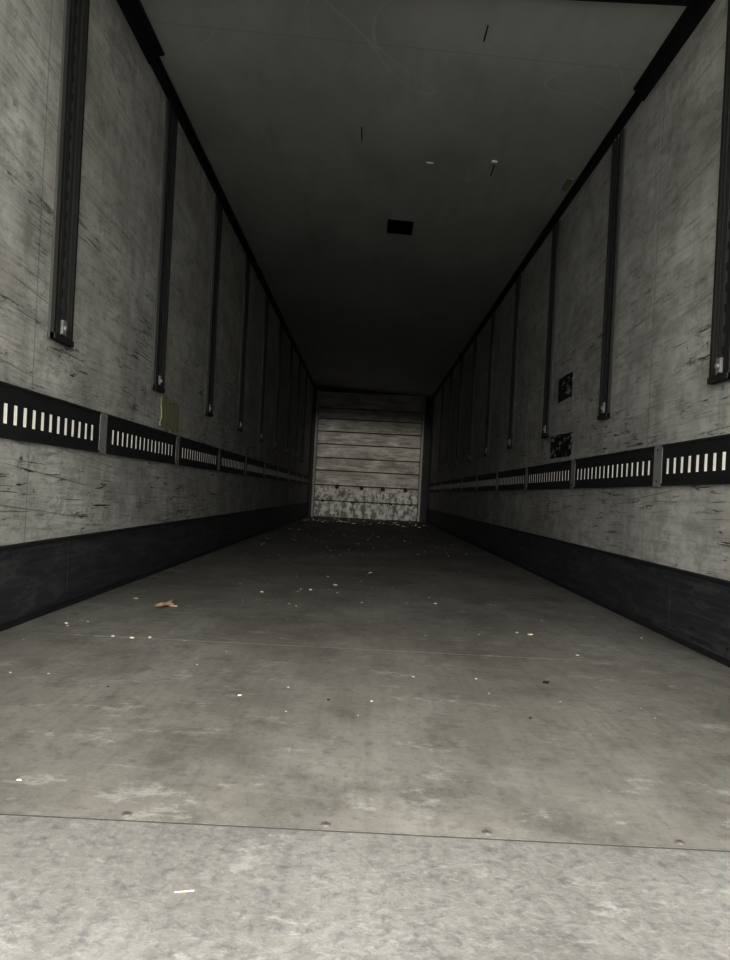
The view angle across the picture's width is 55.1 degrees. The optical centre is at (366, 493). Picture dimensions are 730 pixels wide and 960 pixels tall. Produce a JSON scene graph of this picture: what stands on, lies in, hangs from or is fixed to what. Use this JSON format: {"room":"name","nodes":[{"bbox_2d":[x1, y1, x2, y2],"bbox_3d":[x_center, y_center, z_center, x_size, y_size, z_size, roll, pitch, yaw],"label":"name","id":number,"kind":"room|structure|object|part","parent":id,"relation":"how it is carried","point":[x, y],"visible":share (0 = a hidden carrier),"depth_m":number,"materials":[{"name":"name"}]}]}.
{"room":"truck trailer interior","nodes":[
{"label":"truck trailer interior","id":0,"kind":"room"},
{"bbox_2d":[0,0,312,545],"bbox_3d":[-1.201,-0.901,7.405,0.060,2.710,14.110,3,0,0],"label":"wall","id":1,"kind":"structure","parent":0,"point":[47,491],"depth_m":3.24,"materials":[{"name":"white wood"}]},
{"bbox_2d":[47,0,89,346],"bbox_3d":[-1.129,-1.373,2.680,0.034,1.588,0.165,3,0,0],"label":"rail","id":2,"kind":"object","parent":1,"relation":"attached to","point":[76,12],"visible":1,"depth_m":2.68,"materials":[{"name":"grey metal"}]},
{"bbox_2d":[116,0,163,64],"bbox_3d":[-1.066,-2.208,1.950,0.075,0.066,3.200,3,0,0],"label":"trim","id":3,"kind":"structure","parent":1,"relation":"attached to","point":[133,11],"depth_m":3.32,"materials":[{"name":"black metal"}]},
{"bbox_2d":[0,502,307,631],"bbox_3d":[-1.218,0.314,7.375,0.030,0.280,14.050,3,0,0],"label":"baseboard","id":4,"kind":"structure","parent":1,"relation":"attached to","point":[40,578],"depth_m":3.23,"materials":[{"name":"metal"}]},
{"bbox_2d":[0,381,308,484],"bbox_3d":[-1.194,-0.275,7.500,0.015,0.188,13.726,3,0,0],"label":"track","id":5,"kind":"object","parent":1,"relation":"attached to","point":[26,415],"visible":1,"depth_m":3.17,"materials":[{"name":"metal"}]},
{"bbox_2d":[151,100,177,392],"bbox_3d":[-1.129,-1.373,3.930,0.034,1.588,0.165,3,0,0],"label":"rail","id":6,"kind":"object","parent":1,"relation":"attached to","point":[171,120],"visible":1,"depth_m":3.91,"materials":[{"name":"grey metal"}]},
{"bbox_2d":[159,393,178,431],"bbox_3d":[-1.188,-0.477,4.223,0.008,0.209,0.394,3,0,0],"label":"foam repair patch","id":7,"kind":"object","parent":1,"relation":"attached to","point":[169,419],"visible":1,"depth_m":4.19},
{"bbox_2d":[204,197,222,416],"bbox_3d":[-1.129,-1.373,5.180,0.034,1.588,0.165,3,0,0],"label":"rail","id":8,"kind":"object","parent":1,"relation":"attached to","point":[218,211],"visible":1,"depth_m":5.15,"materials":[{"name":"grey metal"}]},
{"bbox_2d":[151,57,314,387],"bbox_3d":[-1.084,-2.214,8.975,0.040,0.056,10.850,3,0,0],"label":"trim","id":9,"kind":"structure","parent":1,"relation":"attached to","point":[157,66],"depth_m":4.90,"materials":[{"name":"black metal"}]},
{"bbox_2d":[236,255,250,431],"bbox_3d":[-1.129,-1.373,6.430,0.034,1.588,0.165,3,0,0],"label":"rail","id":10,"kind":"object","parent":1,"relation":"attached to","point":[247,262],"visible":1,"depth_m":6.37,"materials":[{"name":"grey metal"}]},
{"bbox_2d":[258,294,268,441],"bbox_3d":[-1.129,-1.373,7.680,0.034,1.588,0.165,3,0,0],"label":"rail","id":11,"kind":"object","parent":1,"relation":"attached to","point":[266,307],"visible":1,"depth_m":7.60,"materials":[{"name":"grey metal"}]},
{"bbox_2d":[273,323,282,448],"bbox_3d":[-1.129,-1.373,8.930,0.034,1.588,0.165,3,0,0],"label":"rail","id":12,"kind":"object","parent":1,"relation":"attached to","point":[280,324],"visible":1,"depth_m":8.85,"materials":[{"name":"grey metal"}]},
{"bbox_2d":[285,344,292,453],"bbox_3d":[-1.129,-1.373,10.180,0.034,1.588,0.165,3,0,0],"label":"rail","id":13,"kind":"object","parent":1,"relation":"attached to","point":[291,346],"visible":1,"depth_m":10.10,"materials":[{"name":"grey metal"}]},
{"bbox_2d":[0,516,729,959],"bbox_3d":[-0.003,0.556,7.405,2.600,0.082,14.110,3,0,0],"label":"floor","id":14,"kind":"structure","parent":0,"point":[584,802],"depth_m":1.32,"materials":[{"name":"grey"}]},
{"bbox_2d":[155,599,174,606],"bbox_3d":[-0.842,0.467,2.960,0.083,0.011,0.221,3,0,0],"label":"dry leaf","id":15,"kind":"object","parent":14,"relation":"on","point":[168,603],"visible":1,"depth_m":2.97,"materials":[{"name":"beige plant"}]},
{"bbox_2d":[9,517,655,780],"bbox_3d":[-0.009,0.510,7.691,2.309,0.012,13.010,3,0,0],"label":"debris","id":16,"kind":"object","parent":14,"relation":"on","point":[342,521],"visible":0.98,"depth_m":5.08,"materials":[{"name":"beige"}]},
{"bbox_2d":[121,811,684,844],"bbox_3d":[0.039,0.518,1.088,2.046,0.002,0.016,3,0,0],"label":"screw","id":17,"kind":"object","parent":14,"relation":"on","point":[126,813],"visible":1,"depth_m":1.09,"materials":[{"name":"silver metal"}]},
{"bbox_2d":[307,385,432,521],"bbox_3d":[0.068,-0.833,14.430,2.480,2.702,0.060,3,0,0],"label":"wall","id":18,"kind":"structure","parent":0,"point":[429,400],"depth_m":14.40,"materials":[{"name":"grey metal"}]},
{"bbox_2d":[311,389,425,521],"bbox_3d":[0.025,-0.784,14.354,2.230,2.600,0.089,3,0,0],"label":"door frame","id":19,"kind":"structure","parent":18,"relation":"in","point":[318,390],"depth_m":14.31,"materials":[{"name":"grey metal"}]},
{"bbox_2d":[313,391,422,520],"bbox_3d":[0.025,-0.774,14.351,2.120,2.564,0.042,3,0,0],"label":"slats","id":20,"kind":"object","parent":19,"relation":"attached to","point":[332,400],"depth_m":14.34,"materials":[{"name":"grey wood"}]},
{"bbox_3d":[-0.001,0.021,14.338,1.860,0.370,0.015,3,0,0],"label":"hinges and latches","id":21,"kind":"part","parent":20,"relation":"part of","materials":[{"name":"grey metal"}]},
{"bbox_2d":[315,391,421,521],"bbox_3d":[0.025,-0.774,14.386,2.120,2.580,0.027,3,0,0],"label":"backing","id":22,"kind":"object","parent":18,"relation":"attached to","point":[326,391],"visible":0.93,"depth_m":14.37,"materials":[{"name":"brown"}]},
{"bbox_2d":[140,0,686,396],"bbox_3d":[0.135,-2.150,7.405,2.600,0.186,14.110,3,0,0],"label":"ceiling","id":23,"kind":"structure","parent":0,"point":[277,96],"depth_m":4.14,"materials":[{"name":"white"}]},
{"bbox_2d":[387,219,413,234],"bbox_3d":[0.260,-2.102,5.520,0.201,0.019,0.260,3,0,0],"label":"ceiling vent","id":24,"kind":"object","parent":23,"relation":"in","point":[393,226],"visible":1,"depth_m":5.51,"materials":[{"name":"black metal"}]},
{"bbox_2d":[575,0,693,5],"bbox_3d":[0.147,-2.102,2.725,2.330,0.144,0.210,3,0,0],"label":"trim","id":25,"kind":"structure","parent":23,"relation":"attached to","point":[655,2],"depth_m":2.82,"materials":[{"name":"black metal"}]},
{"bbox_2d":[361,25,573,190],"bbox_3d":[0.639,-2.064,3.853,1.350,0.075,1.495,3,0,0],"label":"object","id":26,"kind":"structure","parent":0,"point":[569,180],"depth_m":4.44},
{"bbox_2d":[428,0,729,580],"bbox_3d":[1.333,-0.712,7.405,0.060,2.590,14.110,3,0,0],"label":"wall","id":27,"kind":"structure","parent":0,"point":[662,394],"depth_m":3.45,"materials":[{"name":"white wood"}]},
{"bbox_2d":[455,357,463,465],"bbox_3d":[1.309,-1.165,9.930,0.034,1.522,0.140,3,0,0],"label":"rail","id":28,"kind":"object","parent":27,"relation":"attached to","point":[462,359],"visible":1,"depth_m":9.86,"materials":[{"name":"grey metal"}]},
{"bbox_2d":[467,338,477,461],"bbox_3d":[1.309,-1.165,8.695,0.034,1.522,0.140,3,0,0],"label":"rail","id":29,"kind":"object","parent":27,"relation":"attached to","point":[476,339],"visible":1,"depth_m":8.63,"materials":[{"name":"grey metal"}]},
{"bbox_2d":[484,312,495,455],"bbox_3d":[1.309,-1.165,7.460,0.034,1.522,0.140,3,0,0],"label":"rail","id":30,"kind":"object","parent":27,"relation":"attached to","point":[493,319],"visible":1,"depth_m":7.39,"materials":[{"name":"grey metal"}]},
{"bbox_2d":[507,275,521,448],"bbox_3d":[1.309,-1.165,6.225,0.034,1.522,0.140,3,0,0],"label":"rail","id":31,"kind":"object","parent":27,"relation":"attached to","point":[519,281],"visible":1,"depth_m":6.16,"materials":[{"name":"grey metal"}]},
{"bbox_2d":[432,91,641,398],"bbox_3d":[1.350,-1.976,8.925,0.035,0.047,10.950,3,0,0],"label":"trim","id":32,"kind":"structure","parent":27,"relation":"attached to","point":[634,102],"depth_m":4.76,"materials":[{"name":"black metal"}]},
{"bbox_2d":[541,220,560,437],"bbox_3d":[1.309,-1.165,4.990,0.034,1.522,0.140,3,0,0],"label":"rail","id":33,"kind":"object","parent":27,"relation":"attached to","point":[555,250],"visible":1,"depth_m":4.96,"materials":[{"name":"grey metal"}]},
{"bbox_2d":[550,432,571,458],"bbox_3d":[1.282,-0.317,4.635,0.002,0.164,0.520,3,0,0],"label":"sticker","id":34,"kind":"object","parent":27,"relation":"attached to","point":[561,444],"visible":1,"depth_m":4.62,"materials":[{"name":"black paper"}]},
{"bbox_2d":[557,371,572,403],"bbox_3d":[1.301,-0.699,4.600,0.002,0.166,0.326,3,0,0],"label":"sticker","id":35,"kind":"object","parent":27,"relation":"attached to","point":[565,383],"visible":1,"depth_m":4.59,"materials":[{"name":"black paper"}]},
{"bbox_2d":[426,509,729,666],"bbox_3d":[1.229,0.439,7.375,0.030,0.280,14.050,3,0,0],"label":"baseboard","id":36,"kind":"structure","parent":27,"relation":"attached to","point":[690,609],"depth_m":3.31,"materials":[{"name":"metal"}]},
{"bbox_2d":[428,434,729,492],"bbox_3d":[1.264,-0.122,7.421,0.015,0.183,13.869,3,0,0],"label":"track","id":37,"kind":"object","parent":27,"relation":"attached to","point":[703,461],"visible":1,"depth_m":3.40,"materials":[{"name":"metal"}]},
{"bbox_2d":[597,129,625,419],"bbox_3d":[1.309,-1.165,3.755,0.034,1.522,0.140,3,0,0],"label":"rail","id":38,"kind":"object","parent":27,"relation":"attached to","point":[618,145],"visible":1,"depth_m":3.73,"materials":[{"name":"grey metal"}]},
{"bbox_2d":[633,0,714,100],"bbox_3d":[1.340,-1.969,1.900,0.055,0.063,3.100,3,0,0],"label":"trim","id":39,"kind":"structure","parent":27,"relation":"attached to","point":[692,15],"depth_m":3.07,"materials":[{"name":"black metal"}]},
{"bbox_2d":[707,0,729,384],"bbox_3d":[1.309,-1.165,2.520,0.034,1.522,0.140,3,0,0],"label":"rail","id":40,"kind":"object","parent":27,"relation":"attached to","point":[719,367],"visible":1,"depth_m":2.57,"materials":[{"name":"grey metal"}]}
]}

